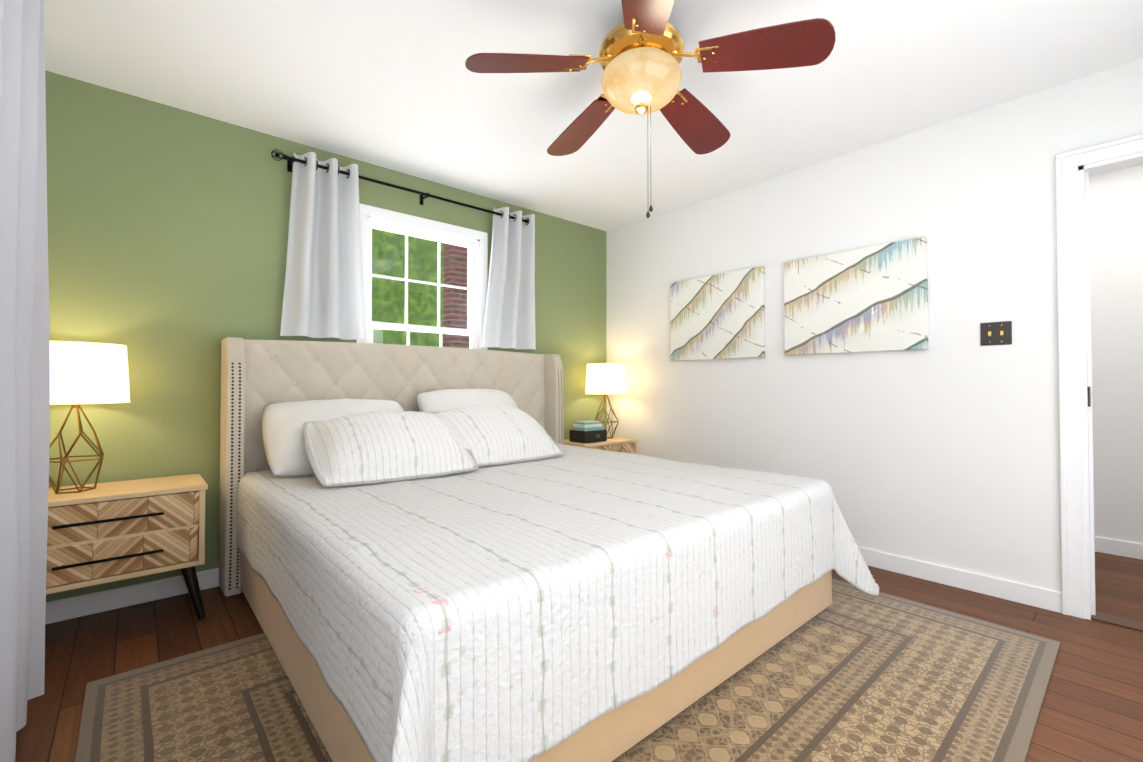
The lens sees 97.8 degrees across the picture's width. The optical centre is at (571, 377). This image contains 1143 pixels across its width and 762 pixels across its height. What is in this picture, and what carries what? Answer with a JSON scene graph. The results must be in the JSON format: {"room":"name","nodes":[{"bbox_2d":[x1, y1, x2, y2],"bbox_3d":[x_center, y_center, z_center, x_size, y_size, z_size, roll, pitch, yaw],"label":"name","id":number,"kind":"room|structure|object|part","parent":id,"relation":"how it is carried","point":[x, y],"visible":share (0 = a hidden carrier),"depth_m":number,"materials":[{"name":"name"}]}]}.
{"room":"bedroom","nodes":[
{"label":"bedroom","id":0,"kind":"room"},
{"bbox_2d":[45,70,606,601],"bbox_3d":[-1.089,-0.121,3.361,3.880,2.440,0.120,1,-1,-41],"label":"wall","id":1,"kind":"structure","parent":0,"point":[167,242],"depth_m":2.52,"materials":[{"name":"green paint"}]},
{"bbox_2d":[45,568,219,623],"bbox_3d":[-1.034,1.051,3.303,3.610,0.095,0.014,1,-1,-41],"label":"baseboard","id":2,"kind":"structure","parent":1,"relation":"attached to","point":[149,591],"depth_m":2.35,"materials":[{"name":"white"}]},
{"bbox_2d":[271,149,535,349],"bbox_3d":[-0.963,-0.736,3.300,1.798,1.032,0.150,1,-1,-41],"label":"curtain","id":3,"kind":"object","parent":1,"relation":"attached to","point":[323,296],"visible":1,"depth_m":2.95,"materials":[{"name":"white fabric"}]},
{"bbox_3d":[-0.982,-1.197,3.307,1.770,0.070,0.124,1,-1,-41],"label":"rod","id":4,"kind":"part","parent":3,"relation":"part of","materials":[{"name":"black metal"}]},
{"bbox_2d":[356,203,487,349],"bbox_3d":[-1.003,-0.310,3.409,0.970,1.520,0.165,1,-1,-41],"label":"window","id":5,"kind":"structure","parent":1,"relation":"in","point":[419,288],"depth_m":3.43,"materials":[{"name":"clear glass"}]},
{"bbox_3d":[-1.010,-0.330,3.418,0.782,1.332,0.063,1,-1,-41],"label":"window sash","id":6,"kind":"part","parent":5,"relation":"part of","materials":[{"name":"white wood"}]},
{"bbox_2d":[15,552,1142,761],"bbox_3d":[1.075,1.128,1.896,5.220,0.100,5.150,1,-1,-41],"label":"floor","id":7,"kind":"structure","parent":0,"point":[1091,709],"depth_m":1.98,"materials":[{"name":"brown wood"}]},
{"bbox_2d":[46,474,207,619],"bbox_3d":[-1.988,0.783,2.159,0.636,0.603,0.398,1,-1,-41],"label":"nightstand","id":8,"kind":"object","parent":7,"relation":"on","point":[105,532],"visible":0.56,"depth_m":2.08,"materials":[{"name":"brown wood"}]},
{"bbox_2d":[49,341,129,493],"bbox_3d":[-2.097,0.170,2.110,0.344,0.621,0.344,1,-1,-41],"label":"lamp","id":9,"kind":"object","parent":8,"relation":"on","point":[88,373],"visible":0.83,"depth_m":2.04,"materials":[{"name":"white fabric"}]},
{"bbox_3d":[-2.097,-0.015,2.113,0.344,0.250,0.344,1,-1,-41],"label":"lamp shade","id":10,"kind":"part","parent":9,"relation":"part of","materials":[{"name":"white fabric"}]},
{"bbox_3d":[-1.867,0.736,2.021,0.330,0.012,0.031,1,-1,-41],"label":"handle","id":11,"kind":"part","parent":8,"relation":"part of","materials":[{"name":"black metal"}]},
{"bbox_3d":[-1.867,0.578,2.024,0.330,0.012,0.031,1,-1,-41],"label":"handle","id":12,"kind":"part","parent":8,"relation":"part of","materials":[{"name":"black metal"}]},
{"bbox_3d":[-1.882,0.736,2.039,0.568,0.146,0.018,1,-1,-41],"label":"drawer","id":13,"kind":"part","parent":8,"relation":"part of","materials":[{"name":"brown wood"}]},
{"bbox_3d":[-1.873,0.579,2.050,0.568,0.146,0.018,1,-1,-41],"label":"drawer","id":14,"kind":"part","parent":8,"relation":"part of","materials":[{"name":"brown wood"}]},
{"bbox_2d":[75,579,1059,761],"bbox_3d":[0.142,1.071,1.875,2.930,0.011,2.210,1,-1,-41],"label":"rug","id":15,"kind":"object","parent":7,"relation":"on","point":[851,673],"visible":0.58,"depth_m":1.63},
{"bbox_2d":[219,337,878,761],"bbox_3d":[-0.241,0.429,2.424,2.292,1.288,2.374,1,-1,-41],"label":"bed","id":16,"kind":"object","parent":15,"relation":"on","point":[581,605],"visible":0.77,"depth_m":1.54,"materials":[{"name":"fabric"}]},
{"bbox_2d":[262,398,403,475],"bbox_3d":[-1.208,0.296,2.656,0.742,0.358,0.399,1,-1,-41],"label":"pillow","id":17,"kind":"object","parent":16,"relation":"on","point":[283,439],"visible":0.48,"depth_m":2.48,"materials":[{"name":"white fabric"}]},
{"bbox_2d":[303,411,478,485],"bbox_3d":[-0.896,0.323,2.498,0.777,0.300,0.529,1,-1,-41],"label":"pillow","id":18,"kind":"object","parent":16,"relation":"on","point":[372,447],"visible":0.98,"depth_m":2.34,"materials":[{"name":"white fabric"}]},
{"bbox_3d":[-0.945,0.441,3.219,2.150,1.288,0.250,1,-1,-41],"label":"headboard","id":19,"kind":"part","parent":16,"relation":"part of","materials":[{"name":"fabric"}]},
{"bbox_2d":[417,388,517,412],"bbox_3d":[-0.605,0.279,3.228,0.741,0.409,0.346,1,-1,-41],"label":"pillow","id":20,"kind":"object","parent":16,"relation":"on","point":[440,400],"visible":0.42,"depth_m":3.14,"materials":[{"name":"white fabric"}]},
{"bbox_2d":[430,405,564,465],"bbox_3d":[-0.453,0.324,2.994,0.764,0.312,0.512,1,-1,-41],"label":"pillow","id":21,"kind":"object","parent":16,"relation":"on","point":[487,435],"visible":0.79,"depth_m":2.85,"materials":[{"name":"white fabric"}]},
{"bbox_2d":[563,436,637,453],"bbox_3d":[0.208,0.811,4.037,0.596,0.603,0.398,1,-1,-41],"label":"nightstand","id":22,"kind":"object","parent":7,"relation":"on","point":[621,444],"visible":0.17,"depth_m":3.94,"materials":[{"name":"brown wood"}]},
{"bbox_2d":[570,421,606,442],"bbox_3d":[0.134,0.429,3.945,0.240,0.156,0.185,1,-1,-41],"label":"box","id":23,"kind":"object","parent":22,"relation":"on","point":[587,431],"visible":1,"depth_m":3.88,"materials":[{"name":"black"}]},
{"bbox_2d":[585,363,626,438],"bbox_3d":[0.289,0.201,4.182,0.344,0.621,0.344,1,-1,-41],"label":"lamp","id":24,"kind":"object","parent":22,"relation":"on","point":[605,379],"visible":0.83,"depth_m":4.05,"materials":[{"name":"white fabric"}]},
{"bbox_3d":[0.289,0.015,4.184,0.344,0.250,0.344,1,-1,-41],"label":"lamp shade","id":25,"kind":"part","parent":24,"relation":"part of","materials":[{"name":"white fabric"}]},
{"bbox_3d":[0.324,0.607,3.928,0.528,0.146,0.018,1,-1,-41],"label":"drawer","id":26,"kind":"part","parent":22,"relation":"part of","materials":[{"name":"brown wood"}]},
{"bbox_2d":[1091,611,1142,631],"bbox_3d":[2.614,1.075,1.979,0.110,0.008,0.800,1,-1,-41],"label":"threshold","id":27,"kind":"object","parent":7,"relation":"on","point":[1119,621],"visible":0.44,"depth_m":2.19,"materials":[{"name":"brown wood"}]},
{"bbox_2d":[44,0,1142,230],"bbox_3d":[1.075,-1.412,1.933,5.220,0.100,5.150,1,-1,-41],"label":"ceiling","id":28,"kind":"structure","parent":0,"point":[396,86],"depth_m":2.26,"materials":[{"name":"white paint"}]},
{"bbox_2d":[465,0,835,217],"bbox_3d":[0.278,-0.976,1.950,1.252,0.769,1.262,1,-1,-41],"label":"ceiling fan","id":29,"kind":"object","parent":28,"relation":"hanging from","point":[642,53],"visible":1,"depth_m":1.81,"materials":[{"name":"brown wood"}]},
{"bbox_3d":[0.268,-1.112,1.916,0.306,0.164,0.306,1,-1,-41],"label":"lamp shade","id":30,"kind":"part","parent":29,"relation":"part of","materials":[{"name":"beige glass"}]},
{"bbox_2d":[606,58,1142,591],"bbox_3d":[1.983,-0.130,2.714,0.120,2.440,4.910,1,-1,-41],"label":"wall","id":31,"kind":"structure","parent":0,"point":[942,448],"depth_m":2.74,"materials":[{"name":"white paint"}]},
{"bbox_2d":[671,266,764,360],"bbox_3d":[1.047,-0.439,3.663,0.035,0.615,0.765,1,-1,-41],"label":"art","id":32,"kind":"object","parent":31,"relation":"attached to","point":[720,316],"visible":0.98,"depth_m":3.61,"materials":[{"name":"paint"}]},
{"bbox_2d":[784,236,927,354],"bbox_3d":[1.655,-0.449,2.972,0.035,0.605,0.775,1,-1,-41],"label":"art","id":33,"kind":"object","parent":31,"relation":"attached to","point":[871,299],"visible":0.98,"depth_m":2.91,"materials":[{"name":"paint"}]},
{"bbox_2d":[859,547,1061,612],"bbox_3d":[1.289,1.052,3.384,0.014,0.095,2.920,1,-1,-41],"label":"baseboard","id":34,"kind":"structure","parent":31,"relation":"attached to","point":[1039,597],"depth_m":2.54,"materials":[{"name":"white"}]},
{"bbox_2d":[980,321,1011,345],"bbox_3d":[2.105,-0.216,2.476,0.012,0.115,0.120,1,-1,-41],"label":"switch plate","id":35,"kind":"object","parent":31,"relation":"attached to","point":[995,333],"visible":1,"depth_m":2.47,"materials":[{"name":"grey metal"}]},
{"bbox_2d":[1087,387,1090,406],"bbox_3d":[2.339,0.088,2.255,0.038,0.090,0.010,1,-1,-41],"label":"door trim hinge","id":36,"kind":"object","parent":31,"relation":"attached to","point":[1089,398],"visible":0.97,"depth_m":2.24,"materials":[{"name":"grey metal"}]},
{"bbox_2d":[1056,134,1142,619],"bbox_3d":[2.614,0.023,1.994,0.168,2.112,0.944,1,-1,-41],"label":"door frame","id":37,"kind":"structure","parent":31,"relation":"attached to","point":[1075,169],"depth_m":2.26,"materials":[{"name":"white wood"}]},
{"bbox_2d":[1089,164,1142,543],"bbox_3d":[3.554,-0.127,2.957,0.120,2.440,3.440,1,-1,-41],"label":"wall","id":38,"kind":"structure","parent":0,"point":[1116,229],"depth_m":3.06,"materials":[{"name":"white paint"}]},
{"bbox_2d":[1095,536,1142,559],"bbox_3d":[3.504,1.045,2.895,0.014,0.095,3.200,1,-1,-41],"label":"baseboard","id":39,"kind":"structure","parent":38,"relation":"attached to","point":[1102,545],"depth_m":3.05,"materials":[{"name":"white wood"}]},
{"bbox_3d":[-1.140,-0.162,0.572,0.120,2.440,4.000,1,-1,-41],"label":"wall","id":40,"kind":"structure","parent":0,"visible":0},
{"bbox_2d":[0,0,49,761],"bbox_3d":[-1.330,-0.140,1.043,0.215,2.340,1.778,1,-1,-41],"label":"curtain","id":41,"kind":"object","parent":40,"relation":"attached to","point":[24,382],"visible":1,"depth_m":1.46,"materials":[{"name":"fabric"}]},
{"label":"outside","id":42,"kind":"structure","parent":0,"visible":0},
{"bbox_2d":[372,228,443,346],"bbox_3d":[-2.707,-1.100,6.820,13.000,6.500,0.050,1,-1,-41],"label":"trees","id":43,"kind":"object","parent":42,"point":[394,263],"depth_m":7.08,"materials":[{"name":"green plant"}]},
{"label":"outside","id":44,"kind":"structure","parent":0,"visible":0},
{"bbox_2d":[443,243,468,348],"bbox_3d":[0.201,-1.080,8.146,4.880,5.500,0.200,1,-1,-41],"label":"brick","id":45,"kind":"object","parent":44,"point":[454,307],"depth_m":6.54,"materials":[{"name":"red brick"}]}
]}

